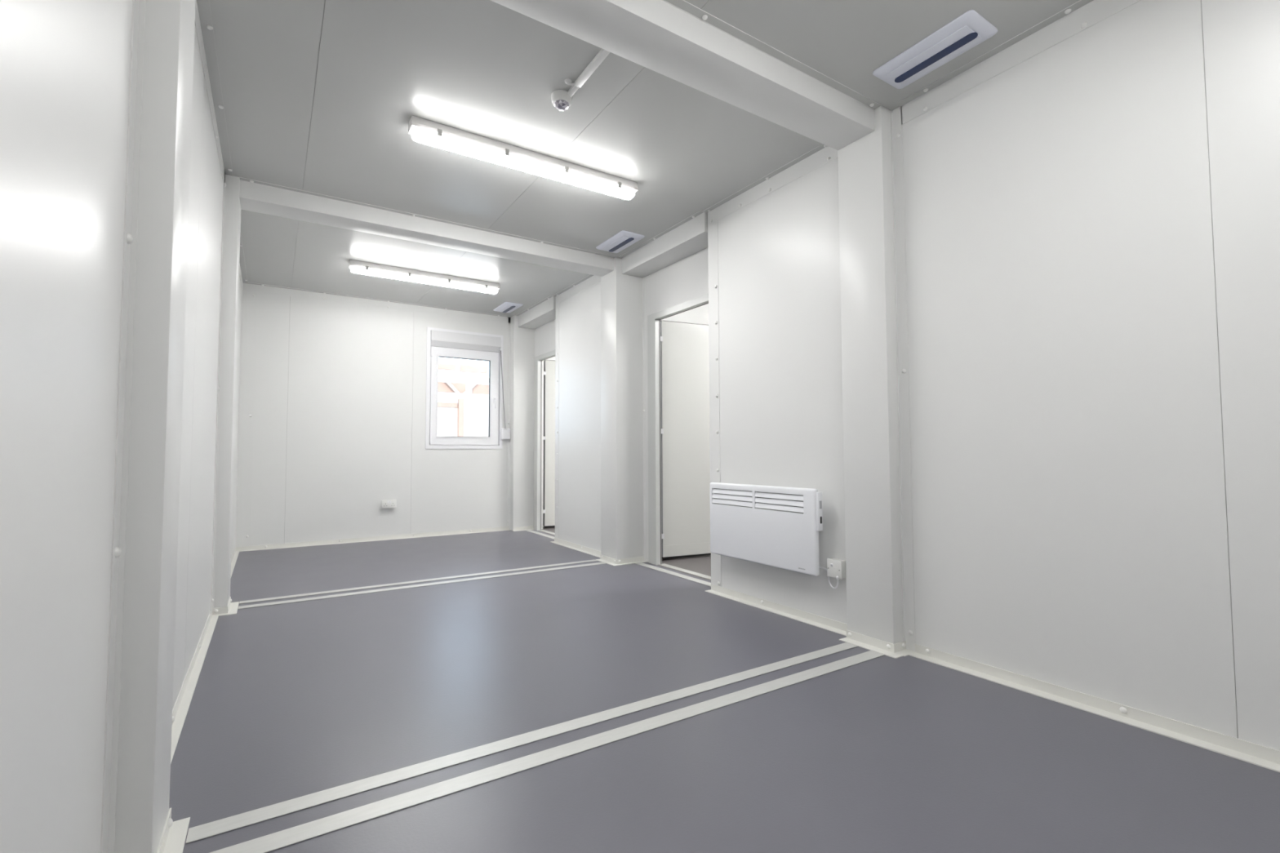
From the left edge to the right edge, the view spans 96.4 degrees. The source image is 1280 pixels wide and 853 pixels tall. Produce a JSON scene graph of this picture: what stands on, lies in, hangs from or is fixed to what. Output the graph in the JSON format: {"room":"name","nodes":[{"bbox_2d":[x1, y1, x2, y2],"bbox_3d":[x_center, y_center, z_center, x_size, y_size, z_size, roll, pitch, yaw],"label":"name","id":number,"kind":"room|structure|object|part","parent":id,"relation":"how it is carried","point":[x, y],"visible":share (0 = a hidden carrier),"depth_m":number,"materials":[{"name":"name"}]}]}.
{"room":"empty modular building","nodes":[
{"label":"empty modular building","id":0,"kind":"room"},
{"bbox_2d":[0,0,242,852],"bbox_3d":[-1.817,-0.246,2.264,0.100,2.500,7.190,1,-3,-33],"label":"wall","id":1,"kind":"structure","parent":0,"point":[64,64],"depth_m":0.86,"materials":[{"name":"paint"}]},
{"bbox_2d":[100,0,145,852],"bbox_3d":[-1.046,-0.319,1.171,0.012,2.460,0.052,1,-3,-33],"label":"trim","id":2,"kind":"structure","parent":1,"relation":"attached to","point":[134,130],"depth_m":1.16,"materials":[{"name":"silver metal"}]},
{"bbox_2d":[156,808,190,852],"bbox_3d":[-1.033,0.936,1.258,0.040,0.040,0.328,1,-3,-33],"label":"baseboard","id":3,"kind":"structure","parent":1,"relation":"attached to","point":[174,834],"depth_m":1.33,"materials":[{"name":"metal"}]},
{"bbox_2d":[170,608,218,763],"bbox_3d":[-1.769,0.985,2.263,0.034,0.040,2.180,1,-3,-33],"label":"baseboard","id":4,"kind":"structure","parent":1,"relation":"attached to","point":[180,711],"depth_m":2.21,"materials":[{"name":"metal"}]},
{"bbox_2d":[195,0,233,185],"bbox_3d":[-1.775,-1.448,2.375,0.040,0.090,2.178,1,-3,-33],"label":"trim","id":5,"kind":"structure","parent":1,"relation":"attached to","point":[203,20],"depth_m":2.43,"materials":[{"name":"silver metal"}]},
{"bbox_2d":[210,173,226,610],"bbox_3d":[-2.357,-0.222,3.204,0.011,2.460,0.060,1,-3,-33],"label":"trim","id":6,"kind":"structure","parent":1,"relation":"attached to","point":[225,175],"depth_m":3.21,"materials":[{"name":"silver metal"}]},
{"bbox_2d":[212,606,226,616],"bbox_3d":[-2.336,1.028,3.176,0.070,0.040,0.030,1,-3,-33],"label":"baseboard","id":7,"kind":"structure","parent":1,"relation":"attached to","point":[220,611],"depth_m":3.19,"materials":[{"name":"metal"}]},
{"bbox_2d":[226,596,239,615],"bbox_3d":[-2.358,1.035,3.317,0.045,0.040,0.301,1,-3,-33],"label":"baseboard","id":8,"kind":"structure","parent":1,"relation":"attached to","point":[232,608],"depth_m":3.30,"materials":[{"name":"metal"}]},
{"bbox_2d":[230,546,239,578],"bbox_3d":[-3.102,1.084,4.331,0.034,0.040,2.220,1,-3,-33],"label":"baseboard","id":9,"kind":"structure","parent":1,"relation":"attached to","point":[233,558],"depth_m":4.80,"materials":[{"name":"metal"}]},
{"bbox_2d":[239,232,247,290],"bbox_3d":[-3.108,-1.349,4.442,0.040,0.090,2.218,1,-3,-33],"label":"trim","id":10,"kind":"structure","parent":1,"relation":"attached to","point":[242,273],"depth_m":4.90,"materials":[{"name":"silver metal"}]},
{"bbox_2d":[239,177,616,257],"bbox_3d":[-1.268,-1.414,4.021,2.534,0.011,0.038,1,-3,-33],"label":"trim","id":11,"kind":"structure","parent":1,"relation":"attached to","point":[241,178],"depth_m":3.84,"materials":[{"name":"silver metal"}]},
{"bbox_2d":[662,0,881,110],"bbox_3d":[0.045,-1.512,1.984,2.534,0.011,0.038,1,-3,-33],"label":"trim","id":12,"kind":"structure","parent":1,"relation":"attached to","point":[682,5],"depth_m":2.28,"materials":[{"name":"silver metal"}]},
{"bbox_2d":[242,283,555,546],"bbox_3d":[-1.497,-0.041,6.801,5.558,2.500,0.100,1,-3,-33],"label":"wall","id":13,"kind":"structure","parent":0,"point":[340,404],"depth_m":5.83,"materials":[{"name":"paint"}]},
{"bbox_2d":[235,292,257,546],"bbox_3d":[-3.668,-0.075,5.331,0.116,2.370,0.020,1,-3,-33],"label":"trim","id":14,"kind":"structure","parent":13,"relation":"attached to","point":[249,300],"depth_m":5.34,"materials":[{"name":"silver metal"}]},
{"bbox_2d":[235,526,510,551],"bbox_3d":[-2.602,1.155,5.948,2.628,0.040,0.040,1,-3,-33],"label":"baseboard","id":15,"kind":"structure","parent":13,"relation":"attached to","point":[504,528],"depth_m":5.83,"materials":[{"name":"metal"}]},
{"bbox_2d":[247,282,511,323],"bbox_3d":[-2.601,-1.284,6.065,2.571,0.075,0.040,1,-3,-33],"label":"trim","id":16,"kind":"structure","parent":13,"relation":"attached to","point":[255,287],"depth_m":5.95,"materials":[{"name":"silver metal"}]},
{"bbox_2d":[381,499,396,508],"bbox_3d":[-2.612,0.806,5.953,0.140,0.085,0.048,1,-3,-33],"label":"wall socket","id":17,"kind":"object","parent":13,"relation":"attached to","point":[388,504],"visible":1,"depth_m":5.94,"materials":[{"name":"white plastic"}]},
{"bbox_2d":[425,327,502,448],"bbox_3d":[-1.977,-0.412,6.473,0.856,1.329,0.142,1,-3,-33],"label":"window","id":18,"kind":"structure","parent":13,"relation":"in","point":[442,343],"depth_m":6.45,"materials":[{"name":"white plastic"}]},
{"bbox_3d":[-1.671,-0.272,6.608,0.022,0.125,0.050,1,-3,-33],"label":"handle","id":19,"kind":"part","parent":18,"relation":"part of","materials":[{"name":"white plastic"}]},
{"bbox_2d":[498,347,510,439],"bbox_3d":[-1.577,-0.378,6.671,0.144,1.062,0.058,1,-3,-33],"label":"strap","id":20,"kind":"object","parent":18,"relation":"attached to","point":[504,433],"visible":1,"depth_m":6.65,"materials":[{"name":"white plastic"}]},
{"bbox_2d":[506,317,511,526],"bbox_3d":[-1.534,-0.066,6.707,0.030,2.460,0.020,1,-3,-33],"label":"trim","id":21,"kind":"structure","parent":13,"relation":"attached to","point":[509,322],"depth_m":6.71,"materials":[{"name":"silver metal"}]},
{"bbox_2d":[509,315,533,530],"bbox_3d":[-1.383,-0.044,6.750,0.272,2.500,0.130,1,-3,-33],"label":"column","id":22,"kind":"structure","parent":0,"point":[522,423],"depth_m":6.68,"materials":[{"name":"silver metal"}]},
{"bbox_2d":[534,247,708,562],"bbox_3d":[-0.304,-0.110,5.383,0.100,2.500,3.538,1,-3,-33],"label":"wall","id":23,"kind":"structure","parent":0,"point":[686,279],"depth_m":4.63,"materials":[{"name":"paint"}]},
{"bbox_2d":[512,525,533,531],"bbox_3d":[-1.342,1.181,6.619,0.252,0.040,0.035,1,-3,-33],"label":"baseboard","id":24,"kind":"structure","parent":23,"relation":"attached to","point":[522,528],"depth_m":6.62,"materials":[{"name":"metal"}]},
{"bbox_2d":[533,328,535,525],"bbox_3d":[-1.247,0.022,6.745,0.006,2.366,0.020,1,-3,-33],"label":"trim","id":25,"kind":"structure","parent":23,"relation":"attached to","point":[534,329],"depth_m":6.78,"materials":[{"name":"silver metal"}]},
{"bbox_2d":[533,349,555,530],"bbox_3d":[-0.591,0.181,6.567,0.940,2.027,1.090,1,-3,-33],"label":"door","id":26,"kind":"structure","parent":23,"relation":"in","point":[548,511],"depth_m":6.78,"materials":[{"name":"silver metal"}]},
{"bbox_3d":[-0.769,0.199,6.977,0.800,1.970,0.042,1,-3,-24],"label":"panel","id":27,"kind":"part","parent":26,"relation":"part of","materials":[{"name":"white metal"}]},
{"bbox_2d":[642,277,645,560],"bbox_3d":[0.031,-0.073,4.759,0.011,2.366,0.022,1,-3,-33],"label":"trim","id":28,"kind":"structure","parent":23,"relation":"attached to","point":[643,340],"depth_m":4.76,"materials":[{"name":"silver metal"}]},
{"bbox_2d":[647,293,711,564],"bbox_3d":[0.722,0.084,4.531,0.940,2.027,1.090,1,-3,-33],"label":"door","id":29,"kind":"structure","parent":23,"relation":"in","point":[678,357],"depth_m":4.82,"materials":[{"name":"silver metal"}]},
{"bbox_3d":[0.544,0.102,4.940,0.800,1.970,0.042,1,-3,-24],"label":"panel","id":30,"kind":"part","parent":29,"relation":"part of","materials":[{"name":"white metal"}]},
{"bbox_2d":[208,0,1079,316],"bbox_3d":[0.472,-1.486,3.799,5.558,0.100,7.390,1,-3,-33],"label":"ceiling","id":31,"kind":"structure","parent":0,"point":[319,96],"depth_m":2.74,"materials":[{"name":"metal"}]},
{"bbox_2d":[348,259,499,293],"bbox_3d":[-1.885,-1.319,5.106,1.269,0.096,0.101,1,-3,-33],"label":"ceiling light","id":32,"kind":"object","parent":31,"relation":"attached to","point":[355,266],"visible":1,"depth_m":5.04,"materials":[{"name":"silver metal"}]},
{"bbox_2d":[239,180,613,276],"bbox_3d":[-1.335,-1.364,4.120,2.542,0.106,0.205,1,-3,-33],"label":"beam","id":33,"kind":"structure","parent":31,"relation":"attached to","point":[255,197],"depth_m":3.90,"materials":[{"name":"silver metal"}]},
{"bbox_2d":[493,302,523,312],"bbox_3d":[-1.456,-1.303,6.304,0.200,0.024,0.416,1,-3,-33],"label":"ceiling vent","id":34,"kind":"object","parent":31,"relation":"in","point":[506,307],"visible":1,"depth_m":6.24,"materials":[{"name":"white plastic"}]},
{"bbox_2d":[408,115,637,199],"bbox_3d":[-0.570,-1.416,3.088,1.269,0.096,0.101,1,-3,-33],"label":"ceiling light","id":35,"kind":"object","parent":31,"relation":"attached to","point":[422,131],"visible":1,"depth_m":3.00,"materials":[{"name":"white plastic"}]},
{"bbox_2d":[518,296,555,328],"bbox_3d":[-1.070,-1.249,6.341,0.209,0.136,0.996,1,-3,-33],"label":"beam","id":36,"kind":"structure","parent":31,"relation":"attached to","point":[544,313],"depth_m":6.29,"materials":[{"name":"silver metal"}]},
{"bbox_2d":[551,89,572,111],"bbox_3d":[-0.352,-1.457,2.575,0.092,0.063,0.092,1,-3,-33],"label":"smoke detector","id":37,"kind":"object","parent":31,"relation":"attached to","point":[562,101],"visible":1,"depth_m":2.55,"materials":[{"name":"white plastic"}]},
{"bbox_2d":[564,78,574,85],"bbox_3d":[-0.304,-1.484,2.476,0.045,0.017,0.033,1,-3,-33],"label":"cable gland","id":38,"kind":"object","parent":31,"relation":"attached to","point":[567,81],"visible":1,"depth_m":2.47,"materials":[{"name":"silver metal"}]},
{"bbox_2d":[567,48,609,97],"bbox_3d":[-0.196,-1.489,2.367,0.030,0.018,0.456,1,-3,-33],"label":"pipe","id":39,"kind":"object","parent":31,"relation":"attached to","point":[602,54],"visible":0.78,"depth_m":2.38,"materials":[{"name":"silver metal"}]},
{"bbox_2d":[595,230,644,253],"bbox_3d":[-0.155,-1.396,4.361,0.200,0.024,0.416,1,-3,-33],"label":"ceiling vent","id":40,"kind":"object","parent":31,"relation":"in","point":[623,239],"visible":1,"depth_m":4.31,"materials":[{"name":"white plastic"}]},
{"bbox_2d":[622,212,707,277],"bbox_3d":[0.230,-1.345,4.327,0.209,0.136,1.070,1,-3,-33],"label":"beam","id":41,"kind":"structure","parent":31,"relation":"attached to","point":[691,237],"depth_m":4.24,"materials":[{"name":"silver metal"}]},
{"bbox_2d":[490,0,874,150],"bbox_3d":[-0.022,-1.461,2.085,2.542,0.106,0.208,1,-3,-33],"label":"beam","id":42,"kind":"structure","parent":31,"relation":"attached to","point":[658,36],"depth_m":2.22,"materials":[{"name":"silver metal"}]},
{"bbox_2d":[872,9,997,88],"bbox_3d":[1.176,-1.494,2.304,0.200,0.024,0.416,1,-3,-33],"label":"ceiling vent","id":43,"kind":"object","parent":31,"relation":"in","point":[970,29],"visible":1,"depth_m":2.26,"materials":[{"name":"white plastic"}]},
{"bbox_2d":[661,303,708,324],"bbox_3d":[1.048,-0.106,5.588,2.395,2.500,0.080,1,-3,-33],"label":"wall","id":44,"kind":"structure","parent":0,"point":[699,315],"depth_m":5.23,"materials":[{"name":"paint"}]},
{"bbox_2d":[168,526,1279,852],"bbox_3d":[0.482,1.101,3.682,5.558,0.080,7.390,1,-3,-33],"label":"floor","id":45,"kind":"structure","parent":0,"point":[291,700],"depth_m":1.81,"materials":[{"name":"grey plastic"}]},
{"bbox_2d":[114,0,195,852],"bbox_3d":[-1.106,-0.292,1.308,0.080,2.500,0.245,1,-3,-33],"label":"column","id":46,"kind":"structure","parent":45,"relation":"on","point":[148,621],"depth_m":1.21,"materials":[{"name":"silver metal"}]},
{"bbox_2d":[213,174,240,608],"bbox_3d":[-2.424,-0.195,3.352,0.080,2.500,0.262,1,-3,-33],"label":"column","id":47,"kind":"structure","parent":45,"relation":"on","point":[233,211],"depth_m":3.26,"materials":[{"name":"silver metal"}]},
{"bbox_2d":[239,559,597,604],"bbox_3d":[-1.386,1.085,4.098,2.432,0.002,0.061,1,-3,-33],"label":"floor strip","id":48,"kind":"object","parent":45,"relation":"on","point":[593,560],"visible":1,"depth_m":3.93,"materials":[{"name":"metal"}]},
{"bbox_2d":[238,562,605,608],"bbox_3d":[-1.312,1.079,3.983,2.432,0.002,0.064,1,-3,-33],"label":"floor strip","id":49,"kind":"object","parent":45,"relation":"on","point":[596,563],"visible":1,"depth_m":3.81,"materials":[{"name":"metal"}]},
{"bbox_2d":[185,642,857,844],"bbox_3d":[-0.037,0.985,1.998,2.434,0.002,0.062,1,-3,-33],"label":"floor strip","id":50,"kind":"object","parent":45,"relation":"on","point":[234,822],"visible":1,"depth_m":1.69,"materials":[{"name":"metal"}]},
{"bbox_2d":[525,529,555,539],"bbox_3d":[-1.046,1.180,6.225,0.066,0.002,0.946,1,-3,-33],"label":"floor strip","id":51,"kind":"object","parent":45,"relation":"on","point":[529,531],"visible":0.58,"depth_m":6.28,"materials":[{"name":"metal"}]},
{"bbox_2d":[209,650,884,852],"bbox_3d":[0.035,0.979,1.886,2.434,0.002,0.067,1,-3,-33],"label":"floor strip","id":52,"kind":"object","parent":45,"relation":"on","point":[264,844],"visible":1,"depth_m":1.62,"materials":[{"name":"metal"}]},
{"bbox_2d":[540,529,555,534],"bbox_3d":[-0.912,1.181,6.258,0.062,0.002,0.857,1,-3,-33],"label":"floor strip","id":53,"kind":"object","parent":45,"relation":"on","point":[544,531],"visible":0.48,"depth_m":6.47,"materials":[{"name":"metal"}]},
{"bbox_2d":[600,257,643,559],"bbox_3d":[-0.143,-0.136,4.819,0.281,2.500,0.262,1,-3,-33],"label":"column","id":54,"kind":"structure","parent":45,"relation":"on","point":[621,295],"depth_m":4.71,"materials":[{"name":"silver metal"}]},
{"bbox_2d":[635,562,711,586],"bbox_3d":[0.256,1.084,4.207,0.066,0.002,1.010,1,-3,-33],"label":"floor strip","id":55,"kind":"object","parent":45,"relation":"on","point":[659,569],"visible":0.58,"depth_m":4.19,"materials":[{"name":"metal"}]},
{"bbox_2d":[658,563,711,579],"bbox_3d":[0.404,1.084,4.217,0.062,0.002,0.868,1,-3,-33],"label":"floor strip","id":56,"kind":"object","parent":45,"relation":"on","point":[663,564],"visible":0.58,"depth_m":4.30,"materials":[{"name":"metal"}]},
{"bbox_2d":[837,106,903,644],"bbox_3d":[1.101,-0.236,2.729,0.106,2.500,0.245,1,-3,-33],"label":"column","id":57,"kind":"structure","parent":45,"relation":"on","point":[873,562],"depth_m":2.67,"materials":[{"name":"silver metal"}]},
{"bbox_2d":[558,0,1279,751],"bbox_3d":[0.888,-0.207,3.339,0.250,2.500,6.068,1,-3,-33],"label":"wall","id":58,"kind":"structure","parent":0,"point":[1092,224],"depth_m":2.07,"materials":[{"name":"paint"}]},
{"bbox_2d":[515,295,553,315],"bbox_3d":[-1.172,-1.312,6.277,0.035,0.011,0.989,1,-3,-33],"label":"trim","id":59,"kind":"structure","parent":58,"relation":"attached to","point":[550,296],"depth_m":6.24,"materials":[{"name":"silver metal"}]},
{"bbox_2d":[555,302,559,538],"bbox_3d":[-0.769,-0.043,5.827,0.191,2.410,0.080,1,-3,-33],"label":"trim","id":60,"kind":"structure","parent":58,"relation":"attached to","point":[557,318],"depth_m":5.78,"materials":[{"name":"silver metal"}]},
{"bbox_2d":[551,274,600,304],"bbox_3d":[-0.584,-1.315,5.401,0.040,0.090,1.098,1,-3,-33],"label":"beam","id":61,"kind":"structure","parent":58,"relation":"attached to","point":[590,280],"depth_m":5.45,"materials":[{"name":"silver metal"}]},
{"bbox_2d":[551,537,619,566],"bbox_3d":[-0.532,1.111,5.142,0.130,0.040,1.415,1,-3,-33],"label":"baseboard","id":62,"kind":"structure","parent":58,"relation":"attached to","point":[595,553],"depth_m":5.13,"materials":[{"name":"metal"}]},
{"bbox_2d":[617,556,646,565],"bbox_3d":[-0.064,1.086,4.629,0.261,0.040,0.045,1,-3,-33],"label":"baseboard","id":63,"kind":"structure","parent":58,"relation":"attached to","point":[638,559],"depth_m":4.63,"materials":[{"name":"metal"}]},
{"bbox_2d":[618,210,703,257],"bbox_3d":[0.128,-1.409,4.262,0.035,0.011,1.063,1,-3,-33],"label":"trim","id":64,"kind":"structure","parent":58,"relation":"attached to","point":[700,212],"depth_m":4.18,"materials":[{"name":"silver metal"}]},
{"bbox_2d":[707,220,721,586],"bbox_3d":[0.556,-0.141,3.773,0.191,2.410,0.100,1,-3,-33],"label":"trim","id":65,"kind":"structure","parent":58,"relation":"attached to","point":[713,228],"depth_m":3.73,"materials":[{"name":"silver metal"}]},
{"bbox_2d":[710,482,822,576],"bbox_3d":[0.706,0.559,3.277,0.089,0.444,0.856,1,-3,-33],"label":"heater","id":66,"kind":"object","parent":58,"relation":"attached to","point":[771,526],"visible":1,"depth_m":3.19,"materials":[{"name":"white metal"}]},
{"bbox_2d":[711,487,752,508],"bbox_3d":[0.558,0.427,3.450,0.020,0.102,0.356,1,-3,-33],"label":"grille","id":67,"kind":"object","parent":66,"relation":"attached to","point":[722,497],"depth_m":3.44,"materials":[{"name":"white metal"}]},
{"bbox_2d":[754,490,803,514],"bbox_3d":[0.763,0.411,3.134,0.020,0.102,0.356,1,-3,-33],"label":"grille","id":68,"kind":"object","parent":66,"relation":"attached to","point":[771,502],"depth_m":3.13,"materials":[{"name":"white metal"}]},
{"bbox_2d":[703,143,837,225],"bbox_3d":[0.737,-1.412,3.353,0.040,0.090,1.104,1,-3,-33],"label":"trim","id":69,"kind":"structure","parent":58,"relation":"attached to","point":[822,154],"depth_m":3.32,"materials":[{"name":"silver metal"}]},
{"bbox_2d":[705,584,903,658],"bbox_3d":[0.785,1.013,3.095,0.135,0.040,1.394,1,-3,-33],"label":"baseboard","id":70,"kind":"structure","parent":58,"relation":"attached to","point":[829,624],"depth_m":3.00,"materials":[{"name":"metal"}]},
{"bbox_2d":[826,558,846,579],"bbox_3d":[0.987,0.715,2.874,0.047,0.094,0.087,1,-3,-33],"label":"electrical outlet","id":71,"kind":"object","parent":58,"relation":"attached to","point":[836,568],"visible":0.96,"depth_m":2.85,"materials":[{"name":"white plastic"}]},
{"bbox_2d":[819,566,838,588],"bbox_3d":[0.961,0.768,2.900,0.033,0.097,0.119,1,-3,-33],"label":"power cord","id":72,"kind":"object","parent":71,"relation":"attached to","point":[836,587],"visible":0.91,"depth_m":2.90,"materials":[{"name":"white plastic"}]},
{"bbox_2d":[890,106,915,644],"bbox_3d":[1.203,-0.261,2.620,0.012,2.460,0.050,1,-3,-33],"label":"trim","id":73,"kind":"structure","parent":58,"relation":"attached to","point":[898,187],"depth_m":2.62,"materials":[{"name":"silver metal"}]},
{"bbox_2d":[894,640,915,656],"bbox_3d":[1.177,0.987,2.543,0.086,0.040,0.050,1,-3,-33],"label":"baseboard","id":74,"kind":"structure","parent":58,"relation":"attached to","point":[900,647],"depth_m":2.55,"materials":[{"name":"metal"}]},
{"bbox_2d":[896,0,1140,124],"bbox_3d":[1.804,-1.491,1.710,0.040,0.090,2.238,1,-3,-33],"label":"trim","id":75,"kind":"structure","parent":58,"relation":"attached to","point":[1082,15],"depth_m":2.25,"materials":[{"name":"silver metal"}]},
{"bbox_2d":[908,644,1279,772],"bbox_3d":[1.808,0.941,1.593,0.055,0.040,2.233,1,-3,-33],"label":"baseboard","id":76,"kind":"structure","parent":58,"relation":"attached to","point":[1240,749],"depth_m":1.93,"materials":[{"name":"metal"}]},
{"label":"outside","id":77,"kind":"structure","parent":0,"visible":0},
{"bbox_3d":[-13.953,2.821,30.803,70.000,0.050,52.930,1,-3,-33],"label":"ground","id":78,"kind":"structure","parent":77,"visible":0},
{"bbox_2d":[437,363,488,436],"bbox_3d":[-4.814,0.180,16.581,10.000,3.870,0.325,1,-3,-33],"label":"window view","id":79,"kind":"object","parent":78,"relation":"on","point":[453,419],"visible":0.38,"depth_m":16.33,"materials":[{"name":"white"}]},
{"bbox_3d":[-5.109,0.657,16.264,0.140,2.890,0.140,1,-3,-33],"label":"post","id":80,"kind":"part","parent":79,"relation":"part of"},
{"bbox_3d":[-4.771,-1.087,16.565,10.000,0.660,0.100,1,-3,-33],"label":"truss rail","id":81,"kind":"part","parent":79,"relation":"part of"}
]}

